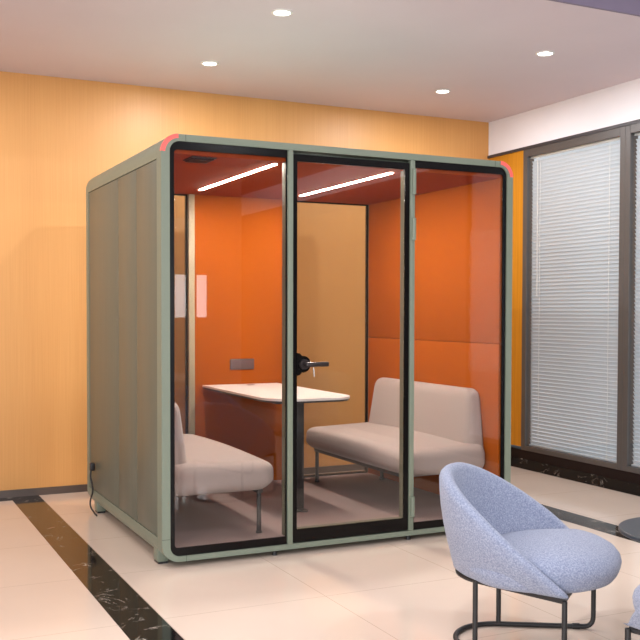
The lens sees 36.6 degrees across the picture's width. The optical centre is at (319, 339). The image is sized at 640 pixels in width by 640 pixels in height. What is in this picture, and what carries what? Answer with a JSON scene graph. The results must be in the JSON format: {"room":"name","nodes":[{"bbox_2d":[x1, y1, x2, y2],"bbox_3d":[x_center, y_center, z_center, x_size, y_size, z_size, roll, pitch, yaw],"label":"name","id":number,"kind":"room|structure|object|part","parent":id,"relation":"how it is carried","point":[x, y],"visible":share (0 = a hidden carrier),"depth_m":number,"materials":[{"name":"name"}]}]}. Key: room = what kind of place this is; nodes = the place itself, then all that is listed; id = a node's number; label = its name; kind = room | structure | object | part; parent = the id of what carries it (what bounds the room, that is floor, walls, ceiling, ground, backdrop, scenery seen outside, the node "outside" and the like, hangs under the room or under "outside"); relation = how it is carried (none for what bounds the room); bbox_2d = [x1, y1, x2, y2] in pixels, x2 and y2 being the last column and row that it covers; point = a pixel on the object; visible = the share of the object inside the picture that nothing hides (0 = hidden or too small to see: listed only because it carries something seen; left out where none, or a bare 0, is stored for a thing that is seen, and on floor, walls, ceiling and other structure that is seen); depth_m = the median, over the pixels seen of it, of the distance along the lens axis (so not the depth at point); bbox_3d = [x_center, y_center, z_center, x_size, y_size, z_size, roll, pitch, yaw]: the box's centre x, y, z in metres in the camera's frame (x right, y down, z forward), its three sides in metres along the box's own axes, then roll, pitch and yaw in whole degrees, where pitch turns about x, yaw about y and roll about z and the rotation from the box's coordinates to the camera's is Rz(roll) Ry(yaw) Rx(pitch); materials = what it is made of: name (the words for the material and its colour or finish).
{"room":"common room","nodes":[
{"label":"common room","id":0,"kind":"room"},
{"bbox_2d":[0,71,488,490],"bbox_3d":[-2.454,-0.390,7.045,9.193,3.094,0.150,-1,2,-26],"label":"wall","id":1,"kind":"structure","parent":0,"point":[57,134],"depth_m":7.29,"materials":[{"name":"brown wood"}]},
{"bbox_2d":[0,497,11,500],"bbox_3d":[-4.387,1.193,5.996,4.766,0.021,0.119,-1,2,-26],"label":"trim","id":2,"kind":"structure","parent":1,"relation":"attached to","point":[9,498],"depth_m":7.01,"materials":[{"name":"black stone"}]},
{"bbox_2d":[0,464,364,497],"bbox_3d":[-2.512,1.133,6.973,8.993,0.054,0.012,-1,2,-26],"label":"baseboard","id":3,"kind":"structure","parent":1,"relation":"attached to","point":[350,467],"depth_m":7.26,"materials":[{"name":"grey"}]},
{"bbox_2d":[0,0,639,122],"bbox_3d":[-1.806,-2.174,5.661,9.193,0.556,3.208,-1,2,-26],"label":"ceiling","id":4,"kind":"structure","parent":0,"point":[393,56],"depth_m":6.37,"materials":[{"name":"paint"}]},
{"bbox_2d":[201,61,218,65],"bbox_3d":[-0.767,-1.920,6.744,0.124,0.009,0.124,-1,2,-26],"label":"recessed light","id":5,"kind":"object","parent":4,"relation":"in","point":[206,63],"visible":1,"depth_m":6.74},
{"bbox_2d":[271,9,292,15],"bbox_3d":[-0.219,-1.885,5.590,0.124,0.009,0.124,-1,2,-26],"label":"recessed light","id":6,"kind":"object","parent":4,"relation":"in","point":[277,12],"visible":1,"depth_m":5.59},
{"bbox_2d":[274,11,289,14],"bbox_3d":[-0.219,-1.887,5.590,0.093,0.004,0.093,0,2,-20],"label":"diffuser","id":7,"kind":"object","parent":6,"relation":"attached to","point":[275,12],"depth_m":5.60,"materials":[{"name":"white plastic"}]},
{"bbox_2d":[435,89,450,93],"bbox_3d":[0.960,-1.940,7.582,0.124,0.009,0.124,-1,2,-26],"label":"recessed light","id":8,"kind":"object","parent":4,"relation":"in","point":[441,91],"visible":1,"depth_m":7.58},
{"bbox_2d":[536,50,554,55],"bbox_3d":[1.502,-1.907,6.461,0.124,0.009,0.124,-1,2,-26],"label":"recessed light","id":9,"kind":"object","parent":4,"relation":"in","point":[546,52],"visible":1,"depth_m":6.46,"materials":[{"name":"white plastic"}]},
{"bbox_2d":[538,52,551,54],"bbox_3d":[1.502,-1.909,6.461,0.093,0.004,0.093,0,2,-20],"label":"diffuser","id":10,"kind":"object","parent":9,"relation":"attached to","point":[539,53],"depth_m":6.46,"materials":[{"name":"white plastic"}]},
{"bbox_2d":[0,466,639,639],"bbox_3d":[0.106,1.354,2.250,9.593,0.100,11.203,-1,2,-26],"label":"floor","id":11,"kind":"structure","parent":0,"point":[395,588],"depth_m":4.75,"materials":[{"name":"beige tile"}]},
{"bbox_2d":[10,495,183,639],"bbox_3d":[0.215,1.315,2.184,0.203,0.021,10.991,-1,2,-26],"label":"trim","id":12,"kind":"structure","parent":11,"relation":"on","point":[135,617],"depth_m":4.96,"materials":[{"name":"black stone"}]},
{"bbox_2d":[86,133,512,563],"bbox_3d":[-0.194,0.032,6.363,2.263,2.301,1.862,-1,2,-26],"label":"pod","id":13,"kind":"object","parent":11,"relation":"on","point":[439,229],"visible":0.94,"depth_m":6.16,"materials":[{"name":"orange fabric"}]},
{"bbox_2d":[89,463,96,515],"bbox_3d":[-1.515,1.003,6.481,0.035,0.343,0.119,-1,2,-26],"label":"power cord","id":14,"kind":"object","parent":13,"relation":"attached to","point":[91,465],"visible":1,"depth_m":6.51,"materials":[{"name":"black plastic"}]},
{"bbox_3d":[-1.395,0.018,6.289,0.027,2.015,0.795,-1,2,-26],"label":"panel","id":15,"kind":"part","parent":13,"relation":"part of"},
{"bbox_3d":[-1.129,0.035,5.740,0.027,2.015,0.410,-1,2,-26],"label":"panel","id":16,"kind":"part","parent":13,"relation":"part of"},
{"bbox_3d":[-0.946,0.046,5.362,0.027,2.015,0.418,-1,2,-26],"label":"panel","id":17,"kind":"part","parent":13,"relation":"part of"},
{"bbox_3d":[-0.930,0.013,6.963,0.045,2.100,0.060,-1,2,-26],"label":"post","id":18,"kind":"part","parent":13,"relation":"part of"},
{"bbox_2d":[183,156,216,163],"bbox_3d":[-0.657,-0.981,5.298,0.140,0.014,0.160,-1,2,-26],"label":"ceiling vent","id":19,"kind":"object","parent":13,"relation":"attached to","point":[197,159],"depth_m":5.26,"materials":[{"name":"black plastic"}]},
{"bbox_2d":[175,403,272,532],"bbox_3d":[-0.845,0.706,6.042,0.630,0.770,1.450,-1,2,-26],"label":"bench sofa","id":20,"kind":"object","parent":13,"relation":"on","point":[203,465],"visible":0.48,"depth_m":5.43,"materials":[{"name":"grey fabric"}]},
{"bbox_3d":[-1.067,0.518,5.929,0.134,0.390,1.360,-1,2,-26],"label":"backrest","id":21,"kind":"part","parent":20,"relation":"part of","materials":[{"name":"grey fabric"}]},
{"bbox_3d":[-0.845,0.748,6.043,0.630,0.196,1.450,-1,2,-26],"label":"seat","id":22,"kind":"part","parent":20,"relation":"part of","materials":[{"name":"grey fabric"}]},
{"bbox_3d":[-0.854,0.851,6.042,0.510,0.024,1.370,-1,2,-26],"label":"frame","id":23,"kind":"part","parent":20,"relation":"part of","materials":[{"name":"grey metal"}]},
{"bbox_3d":[-0.349,0.986,5.540,0.027,0.218,0.027,-1,2,-26],"label":"leg","id":24,"kind":"part","parent":20,"relation":"part of","materials":[{"name":"grey metal"}]},
{"bbox_3d":[-0.583,-0.007,7.168,2.260,2.270,0.072,-1,2,-26],"label":"frame","id":25,"kind":"part","parent":13,"relation":"part of","materials":[{"name":"green metal"}]},
{"bbox_3d":[-0.491,0.053,5.269,0.678,2.203,0.006,-1,2,-26],"label":"glass panel","id":26,"kind":"part","parent":13,"relation":"part of","materials":[{"name":"clear glass"}]},
{"bbox_3d":[-0.568,0.009,7.138,0.756,2.100,0.030,-1,2,-26],"label":"felt panel","id":27,"kind":"part","parent":13,"relation":"part of","materials":[{"name":"orange fabric"}]},
{"bbox_3d":[-0.573,0.182,7.119,0.188,0.078,0.011,-1,2,-26],"label":"socket panel","id":28,"kind":"part","parent":13,"relation":"part of","materials":[{"name":"grey plastic"}]},
{"bbox_2d":[203,383,349,511],"bbox_3d":[-0.303,0.710,6.545,0.583,0.734,1.304,-1,2,-26],"label":"meeting table","id":29,"kind":"object","parent":13,"relation":"on","point":[262,392],"visible":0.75,"depth_m":6.15,"materials":[{"name":"white laminate"}]},
{"bbox_3d":[-0.143,0.733,6.166,0.065,0.688,0.060,-1,2,-26],"label":"leg","id":30,"kind":"part","parent":29,"relation":"part of","materials":[{"name":"black metal"}]},
{"bbox_3d":[-0.150,1.083,6.173,0.100,0.012,0.140,-1,2,-26],"label":"foot plate","id":31,"kind":"part","parent":29,"relation":"part of","materials":[{"name":"black metal"}]},
{"bbox_3d":[-0.190,0.059,5.463,0.032,2.100,0.052,-1,2,-26],"label":"post","id":32,"kind":"part","parent":13,"relation":"part of","materials":[{"name":"black metal"}]},
{"bbox_3d":[-0.093,0.139,5.455,0.085,0.130,0.014,-1,2,-26],"label":"lock plate","id":33,"kind":"part","parent":13,"relation":"part of","materials":[{"name":"black metal"}]},
{"bbox_3d":[-0.032,0.140,5.443,0.162,0.058,0.060,-1,2,-26],"label":"door handle","id":34,"kind":"part","parent":13,"relation":"part of","materials":[{"name":"metal"}]},
{"bbox_3d":[0.175,0.051,5.617,0.753,2.180,0.044,-1,2,-26],"label":"door","id":35,"kind":"part","parent":13,"relation":"part of","materials":[{"name":"clear glass"}]},
{"bbox_2d":[306,378,484,495],"bbox_3d":[0.475,0.690,6.680,0.630,0.770,1.450,-1,2,-26],"label":"bench sofa","id":36,"kind":"object","parent":13,"relation":"on","point":[447,419],"visible":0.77,"depth_m":6.42,"materials":[{"name":"grey fabric"}]},
{"bbox_3d":[-0.022,0.938,7.197,0.027,0.218,0.027,-1,2,-26],"label":"leg","id":37,"kind":"part","parent":36,"relation":"part of","materials":[{"name":"grey metal"}]},
{"bbox_3d":[0.484,0.835,6.688,0.510,0.024,1.370,-1,2,-26],"label":"frame","id":38,"kind":"part","parent":36,"relation":"part of","materials":[{"name":"grey metal"}]},
{"bbox_3d":[0.475,0.732,6.681,0.630,0.196,1.450,-1,2,-26],"label":"seat","id":39,"kind":"part","parent":36,"relation":"part of","materials":[{"name":"grey fabric"}]},
{"bbox_3d":[0.698,0.498,6.782,0.134,0.390,1.360,-1,2,-26],"label":"backrest","id":40,"kind":"part","parent":36,"relation":"part of","materials":[{"name":"grey fabric"}]},
{"bbox_3d":[0.856,0.037,5.920,0.668,2.203,0.006,-1,2,-26],"label":"glass panel","id":41,"kind":"part","parent":13,"relation":"part of","materials":[{"name":"clear glass"}]},
{"bbox_2d":[439,462,621,639],"bbox_3d":[0.855,0.894,3.970,0.723,0.727,0.731,1,2,25],"label":"tub chair","id":42,"kind":"object","parent":11,"relation":"on","point":[499,537],"visible":1,"depth_m":3.82,"materials":[{"name":"blue fabric"}]},
{"bbox_3d":[0.622,1.105,3.884,0.020,0.282,0.020,1,2,25],"label":"leg","id":43,"kind":"part","parent":42,"relation":"part of","materials":[{"name":"black metal"}]},
{"bbox_3d":[0.777,1.096,4.214,0.020,0.282,0.020,1,2,25],"label":"leg","id":44,"kind":"part","parent":42,"relation":"part of","materials":[{"name":"black metal"}]},
{"bbox_3d":[0.814,0.965,3.991,0.514,0.023,0.631,1,2,25],"label":"under frame","id":45,"kind":"part","parent":42,"relation":"part of","materials":[{"name":"black metal"}]},
{"bbox_2d":[468,529,621,593],"bbox_3d":[0.903,0.878,3.947,0.618,0.163,0.650,1,2,25],"label":"seat cushion","id":46,"kind":"object","parent":42,"relation":"on","point":[569,561],"depth_m":3.71,"materials":[{"name":"blue fabric"}]},
{"bbox_3d":[0.887,1.119,3.621,0.021,0.293,0.080,-2,2,-45],"label":"leg","id":47,"kind":"part","parent":42,"relation":"part of","materials":[{"name":"black metal"}]},
{"bbox_3d":[1.149,1.103,4.178,0.080,0.293,0.021,0,2,6],"label":"leg","id":48,"kind":"part","parent":42,"relation":"part of","materials":[{"name":"metal"}]},
{"bbox_2d":[541,504,639,542],"bbox_3d":[3.322,1.298,3.025,0.210,0.021,9.800,-1,2,-26],"label":"trim","id":49,"kind":"structure","parent":11,"relation":"on","point":[605,527],"depth_m":6.29,"materials":[{"name":"black stone"}]},
{"bbox_2d":[618,517,639,541],"bbox_3d":[1.568,1.029,4.082,0.600,0.450,0.600,-1,2,-26],"label":"side table","id":50,"kind":"object","parent":11,"relation":"on","point":[630,528],"visible":1,"depth_m":4.11,"materials":[{"name":"metal"}]},
{"bbox_2d":[624,584,639,639],"bbox_3d":[1.420,0.918,3.215,0.731,0.727,0.723,-1,2,-22],"label":"tub chair","id":51,"kind":"object","parent":11,"relation":"on","point":[634,622],"visible":1,"depth_m":3.28,"materials":[{"name":"blue fabric"}]},
{"bbox_3d":[1.066,1.129,3.274,0.021,0.293,0.080,-1,2,-41],"label":"leg","id":52,"kind":"part","parent":51,"relation":"part of","materials":[{"name":"metal"}]},
{"bbox_3d":[1.436,0.990,3.174,0.631,0.023,0.514,-1,2,-22],"label":"under frame","id":53,"kind":"part","parent":51,"relation":"part of","materials":[{"name":"black metal"}]},
{"bbox_2d":[632,584,639,609],"bbox_3d":[1.400,0.900,3.263,0.650,0.163,0.618,-1,2,-22],"label":"seat cushion","id":54,"kind":"object","parent":51,"relation":"on","point":[636,594],"depth_m":3.31,"materials":[{"name":"blue fabric"}]},
{"bbox_2d":[488,78,639,155],"bbox_3d":[4.024,-1.680,3.942,0.200,0.304,11.003,-1,2,-26],"label":"wall","id":55,"kind":"structure","parent":0,"point":[620,103],"depth_m":7.86,"materials":[{"name":"white paint"}]},
{"bbox_2d":[488,151,522,445],"bbox_3d":[1.695,-0.361,8.681,0.100,2.580,0.518,-1,2,-26],"label":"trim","id":56,"kind":"structure","parent":55,"relation":"attached to","point":[514,160],"depth_m":8.50,"materials":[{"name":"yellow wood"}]},
{"bbox_2d":[487,119,639,158],"bbox_3d":[2.701,-1.595,6.555,0.112,0.024,5.153,-1,2,-26],"label":"trim","id":57,"kind":"structure","parent":55,"relation":"attached to","point":[638,120],"depth_m":7.86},
{"bbox_2d":[521,126,625,469],"bbox_3d":[2.059,-0.322,7.887,0.076,2.601,1.230,-1,2,-26],"label":"window","id":58,"kind":"structure","parent":55,"relation":"in","point":[620,132],"depth_m":8.21,"materials":[{"name":"grey metal"}]},
{"bbox_2d":[529,137,619,462],"bbox_3d":[2.066,-0.317,7.891,0.046,2.510,1.112,-1,2,-26],"label":"blind","id":59,"kind":"object","parent":58,"relation":"attached to","point":[576,197],"visible":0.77,"depth_m":7.87,"materials":[{"name":"white plastic"}]},
{"bbox_3d":[1.869,-0.322,8.262,0.004,2.463,0.004,-1,2,-26],"label":"cord","id":60,"kind":"part","parent":59,"relation":"part of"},
{"bbox_3d":[2.068,0.930,7.929,0.028,0.014,1.104,-1,2,-26],"label":"rail","id":61,"kind":"part","parent":59,"relation":"part of","materials":[{"name":"white metal"}]},
{"bbox_3d":[2.234,-0.299,7.506,0.004,2.463,0.004,-1,2,-26],"label":"cord","id":62,"kind":"part","parent":59,"relation":"part of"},
{"bbox_2d":[511,456,639,495],"bbox_3d":[2.705,1.138,6.640,0.128,0.088,5.153,-1,2,-26],"label":"baseboard","id":63,"kind":"structure","parent":55,"relation":"attached to","point":[578,476],"depth_m":7.79,"materials":[{"name":"black stone"}]},
{"bbox_2d":[511,445,639,483],"bbox_3d":[2.707,1.055,6.638,0.124,0.077,5.153,-1,2,-26],"label":"trim","id":64,"kind":"structure","parent":55,"relation":"attached to","point":[516,451],"depth_m":7.81,"materials":[{"name":"black stone"}]},
{"bbox_2d":[548,0,639,16],"bbox_3d":[0.632,-1.996,0.621,9.193,0.506,7.994,-1,2,-26],"label":"trim","id":65,"kind":"structure","parent":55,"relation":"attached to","point":[629,7],"depth_m":5.55,"materials":[{"name":"paint"}]},
{"bbox_2d":[622,123,639,473],"bbox_3d":[2.604,-0.288,6.760,0.076,2.601,1.275,-1,2,-26],"label":"window","id":66,"kind":"structure","parent":55,"relation":"in","point":[631,130],"depth_m":7.29,"materials":[{"name":"grey metal"}]},
{"bbox_2d":[631,133,639,467],"bbox_3d":[2.611,-0.283,6.764,0.046,2.510,1.157,-1,2,-26],"label":"blind","id":67,"kind":"object","parent":66,"relation":"attached to","point":[637,254],"visible":1,"depth_m":7.26,"materials":[{"name":"white plastic"}]}
]}

